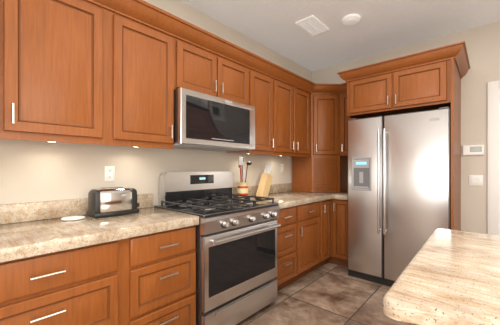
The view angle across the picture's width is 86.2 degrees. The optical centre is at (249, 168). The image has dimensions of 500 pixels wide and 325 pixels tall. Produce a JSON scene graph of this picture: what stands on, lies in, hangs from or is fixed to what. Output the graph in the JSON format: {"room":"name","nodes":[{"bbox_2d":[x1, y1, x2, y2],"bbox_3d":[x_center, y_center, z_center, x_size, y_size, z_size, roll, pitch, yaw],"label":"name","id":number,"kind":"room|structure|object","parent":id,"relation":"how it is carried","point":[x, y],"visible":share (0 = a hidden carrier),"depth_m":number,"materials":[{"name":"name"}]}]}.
{"room":"kitchen","nodes":[
{"label":"kitchen","id":0,"kind":"room"},
{"bbox_2d":[0,0,311,206],"bbox_3d":[-1.206,-0.153,1.932,0.100,2.800,6.650,0,0,42],"label":"wall","id":1,"kind":"structure","parent":0,"point":[35,171],"depth_m":2.10,"materials":[{"name":"paint"}]},
{"bbox_2d":[0,0,111,144],"bbox_3d":[-1.349,-0.648,1.436,0.348,0.951,0.982,0,0,42],"label":"upper cabinet","id":2,"kind":"object","parent":1,"relation":"attached to","point":[108,72],"depth_m":1.48,"materials":[{"name":"brown wood"}]},
{"bbox_2d":[104,166,114,181],"bbox_3d":[-1.057,0.042,2.013,0.009,0.116,0.072,0,0,42],"label":"electrical outlet","id":3,"kind":"object","parent":1,"relation":"attached to","point":[109,173],"visible":1,"depth_m":2.01,"materials":[{"name":"white plastic"}]},
{"bbox_2d":[96,0,175,147],"bbox_3d":[-0.860,-0.648,1.977,0.348,0.951,0.477,0,0,42],"label":"upper cabinet","id":4,"kind":"object","parent":1,"relation":"attached to","point":[143,36],"depth_m":1.85,"materials":[{"name":"brown wood"}]},
{"bbox_2d":[176,20,251,105],"bbox_3d":[-0.415,-0.866,2.470,0.348,0.514,0.852,0,0,42],"label":"upper cabinet","id":5,"kind":"object","parent":1,"relation":"attached to","point":[205,64],"depth_m":2.30,"materials":[{"name":"brown wood"}]},
{"bbox_2d":[174,87,254,151],"bbox_3d":[-0.385,-0.392,2.444,0.423,0.428,0.846,0,0,42],"label":"microwave","id":6,"kind":"object","parent":5,"relation":"attached to","point":[204,121],"visible":0.94,"depth_m":2.23,"materials":[{"name":"silver metal"}]},
{"bbox_2d":[228,56,275,154],"bbox_3d":[0.004,-0.648,2.934,0.348,0.951,0.397,0,0,42],"label":"upper cabinet","id":7,"kind":"object","parent":1,"relation":"attached to","point":[263,73],"depth_m":2.84,"materials":[{"name":"brown wood"}]},
{"bbox_2d":[276,68,311,155],"bbox_3d":[0.426,-0.648,3.401,0.348,0.951,0.862,0,0,42],"label":"upper cabinet","id":8,"kind":"object","parent":1,"relation":"attached to","point":[293,94],"depth_m":3.24,"materials":[{"name":"brown wood"}]},
{"bbox_2d":[300,84,339,156],"bbox_3d":[1.015,-0.648,3.859,0.608,0.951,0.608,0,0,42],"label":"upper cabinet","id":9,"kind":"object","parent":1,"relation":"attached to","point":[325,97],"depth_m":3.61,"materials":[{"name":"brown wood"}]},
{"bbox_2d":[237,262,417,324],"bbox_3d":[0.686,1.297,0.222,5.200,0.100,6.650,0,0,42],"label":"floor","id":10,"kind":"structure","parent":0,"point":[328,293],"depth_m":2.46,"materials":[{"name":"tile"}]},
{"bbox_2d":[0,238,127,324],"bbox_3d":[-1.158,0.818,1.440,0.628,0.860,0.684,0,0,42],"label":"base cabinet","id":11,"kind":"object","parent":10,"relation":"on","point":[87,285],"depth_m":1.29,"materials":[{"name":"brown wood"}]},
{"bbox_2d":[0,193,198,262],"bbox_3d":[-0.982,0.299,1.614,0.653,0.175,1.178,0,0,42],"label":"countertop","id":12,"kind":"structure","parent":11,"relation":"on","point":[29,229],"depth_m":1.55,"materials":[{"name":"stone"}]},
{"bbox_2d":[61,216,84,220],"bbox_3d":[-1.142,0.321,1.726,0.132,0.010,0.132,0,0,42],"label":"trivet","id":13,"kind":"object","parent":12,"relation":"on","point":[68,218],"visible":1,"depth_m":1.70,"materials":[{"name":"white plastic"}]},
{"bbox_2d":[86,187,139,217],"bbox_3d":[-0.959,0.230,1.895,0.171,0.192,0.316,0,0,42],"label":"toaster","id":14,"kind":"object","parent":12,"relation":"on","point":[110,201],"visible":1,"depth_m":1.81,"materials":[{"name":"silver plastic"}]},
{"bbox_2d":[128,225,195,324],"bbox_3d":[-0.763,0.818,1.877,0.628,0.860,0.494,0,0,42],"label":"base cabinet","id":15,"kind":"object","parent":10,"relation":"on","point":[148,279],"depth_m":1.66,"materials":[{"name":"brown wood"}]},
{"bbox_2d":[154,171,280,324],"bbox_3d":[-0.253,0.639,2.331,0.738,1.215,0.858,0,0,42],"label":"stove","id":16,"kind":"object","parent":10,"relation":"on","point":[236,258],"visible":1,"depth_m":2.12,"materials":[{"name":"silver metal"}]},
{"bbox_2d":[275,205,299,291],"bbox_3d":[0.124,0.818,2.858,0.628,0.860,0.423,0,0,42],"label":"base cabinet","id":17,"kind":"object","parent":10,"relation":"on","point":[288,234],"depth_m":2.69,"materials":[{"name":"brown wood"}]},
{"bbox_2d":[233,183,331,208],"bbox_3d":[0.614,0.299,3.381,0.653,0.175,1.856,0,0,42],"label":"countertop","id":18,"kind":"structure","parent":17,"relation":"on","point":[282,194],"depth_m":3.18,"materials":[{"name":"stone"}]},
{"bbox_2d":[237,156,251,198],"bbox_3d":[-0.078,0.096,2.897,0.126,0.460,0.203,0,0,42],"label":"utensil crock","id":19,"kind":"object","parent":18,"relation":"on","point":[242,187],"visible":0.88,"depth_m":2.85,"materials":[{"name":"beige ceramic"}]},
{"bbox_2d":[256,164,272,196],"bbox_3d":[0.182,0.137,3.196,0.095,0.377,0.239,0,0,42],"label":"knife block","id":20,"kind":"object","parent":18,"relation":"on","point":[266,178],"visible":1,"depth_m":3.17,"materials":[{"name":"brown wood"}]},
{"bbox_2d":[292,156,347,191],"bbox_3d":[1.016,0.077,3.840,0.592,0.497,0.592,0,0,42],"label":"appliance garage","id":21,"kind":"object","parent":18,"relation":"on","point":[320,174],"visible":0.98,"depth_m":3.63,"materials":[{"name":"brown wood"}]},
{"bbox_2d":[300,201,323,277],"bbox_3d":[0.443,0.818,3.211,0.628,0.860,0.528,0,0,42],"label":"base cabinet","id":22,"kind":"object","parent":10,"relation":"on","point":[311,214],"depth_m":3.04,"materials":[{"name":"brown wood"}]},
{"bbox_2d":[324,199,331,263],"bbox_3d":[0.702,0.818,3.498,0.628,0.860,0.247,0,0,42],"label":"base cabinet","id":23,"kind":"object","parent":10,"relation":"on","point":[327,203],"depth_m":3.35,"materials":[{"name":"brown wood"}]},
{"bbox_2d":[332,199,347,266],"bbox_3d":[1.333,0.818,3.559,0.266,0.860,0.628,0,0,42],"label":"base cabinet","id":24,"kind":"object","parent":10,"relation":"on","point":[339,207],"depth_m":3.33,"materials":[{"name":"brown wood"}]},
{"bbox_2d":[332,191,347,199],"bbox_3d":[1.342,0.299,3.530,0.214,0.175,0.658,0,0,42],"label":"countertop","id":25,"kind":"structure","parent":24,"relation":"on","point":[335,195],"depth_m":3.33,"materials":[{"name":"stone"}]},
{"bbox_2d":[348,106,450,286],"bbox_3d":[1.710,0.336,3.026,0.956,1.822,0.818,0,0,42],"label":"fridge","id":26,"kind":"object","parent":10,"relation":"on","point":[399,189],"visible":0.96,"depth_m":2.76,"materials":[{"name":"silver metal"}]},
{"bbox_2d":[337,41,469,230],"bbox_3d":[1.738,0.062,3.055,1.174,2.370,0.832,0,0,42],"label":"cabinet","id":27,"kind":"object","parent":10,"relation":"on","point":[430,79],"visible":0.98,"depth_m":2.72,"materials":[{"name":"brown wood"}]},
{"bbox_2d":[383,228,499,324],"bbox_3d":[1.176,0.784,0.605,1.386,0.925,1.062,0,0,42],"label":"kitchen island","id":28,"kind":"object","parent":10,"relation":"on","point":[448,277],"visible":1,"depth_m":0.74,"materials":[{"name":"stone"}]},
{"bbox_2d":[180,0,499,71],"bbox_3d":[0.686,-1.603,0.222,5.200,0.100,6.650,0,0,42],"label":"ceiling","id":29,"kind":"structure","parent":0,"point":[381,26],"depth_m":2.84,"materials":[{"name":"white paint"}]},
{"bbox_2d":[295,15,328,35],"bbox_3d":[0.681,-1.546,2.909,0.210,0.012,0.370,0,0,42],"label":"ceiling vent","id":30,"kind":"object","parent":29,"relation":"in","point":[312,25],"visible":1,"depth_m":2.89,"materials":[{"name":"white metal"}]},
{"bbox_2d":[342,14,360,24],"bbox_3d":[1.049,-1.532,2.772,0.184,0.040,0.184,0,0,42],"label":"smoke detector","id":31,"kind":"object","parent":29,"relation":"attached to","point":[351,19],"visible":1,"depth_m":2.73,"materials":[{"name":"white plastic"}]},
{"bbox_2d":[312,21,499,233],"bbox_3d":[2.882,-0.153,2.652,5.000,2.800,0.100,0,0,42],"label":"wall","id":32,"kind":"structure","parent":0,"point":[482,43],"depth_m":2.96,"materials":[{"name":"paint"}]},
{"bbox_2d":[340,84,348,155],"bbox_3d":[1.427,-0.648,3.663,0.266,0.951,0.348,0,0,42],"label":"upper cabinet","id":33,"kind":"object","parent":32,"relation":"attached to","point":[344,119],"depth_m":3.58,"materials":[{"name":"brown wood"}]},
{"bbox_2d":[462,144,483,154],"bbox_3d":[2.460,-0.201,2.946,0.180,0.112,0.028,0,0,42],"label":"thermostat","id":34,"kind":"object","parent":32,"relation":"attached to","point":[472,149],"visible":0.98,"depth_m":2.93,"materials":[{"name":"white plastic"}]},
{"bbox_2d":[469,175,482,185],"bbox_3d":[2.484,0.133,2.937,0.118,0.118,0.009,0,0,42],"label":"light switch","id":35,"kind":"object","parent":32,"relation":"attached to","point":[475,180],"visible":1,"depth_m":2.93,"materials":[{"name":"white plastic"}]},
{"bbox_2d":[487,80,499,234],"bbox_3d":[2.922,0.162,2.533,1.000,2.170,0.021,0,0,42],"label":"door frame","id":36,"kind":"structure","parent":32,"relation":"attached to","point":[493,157],"depth_m":2.83,"materials":[{"name":"white paint"}]}
]}

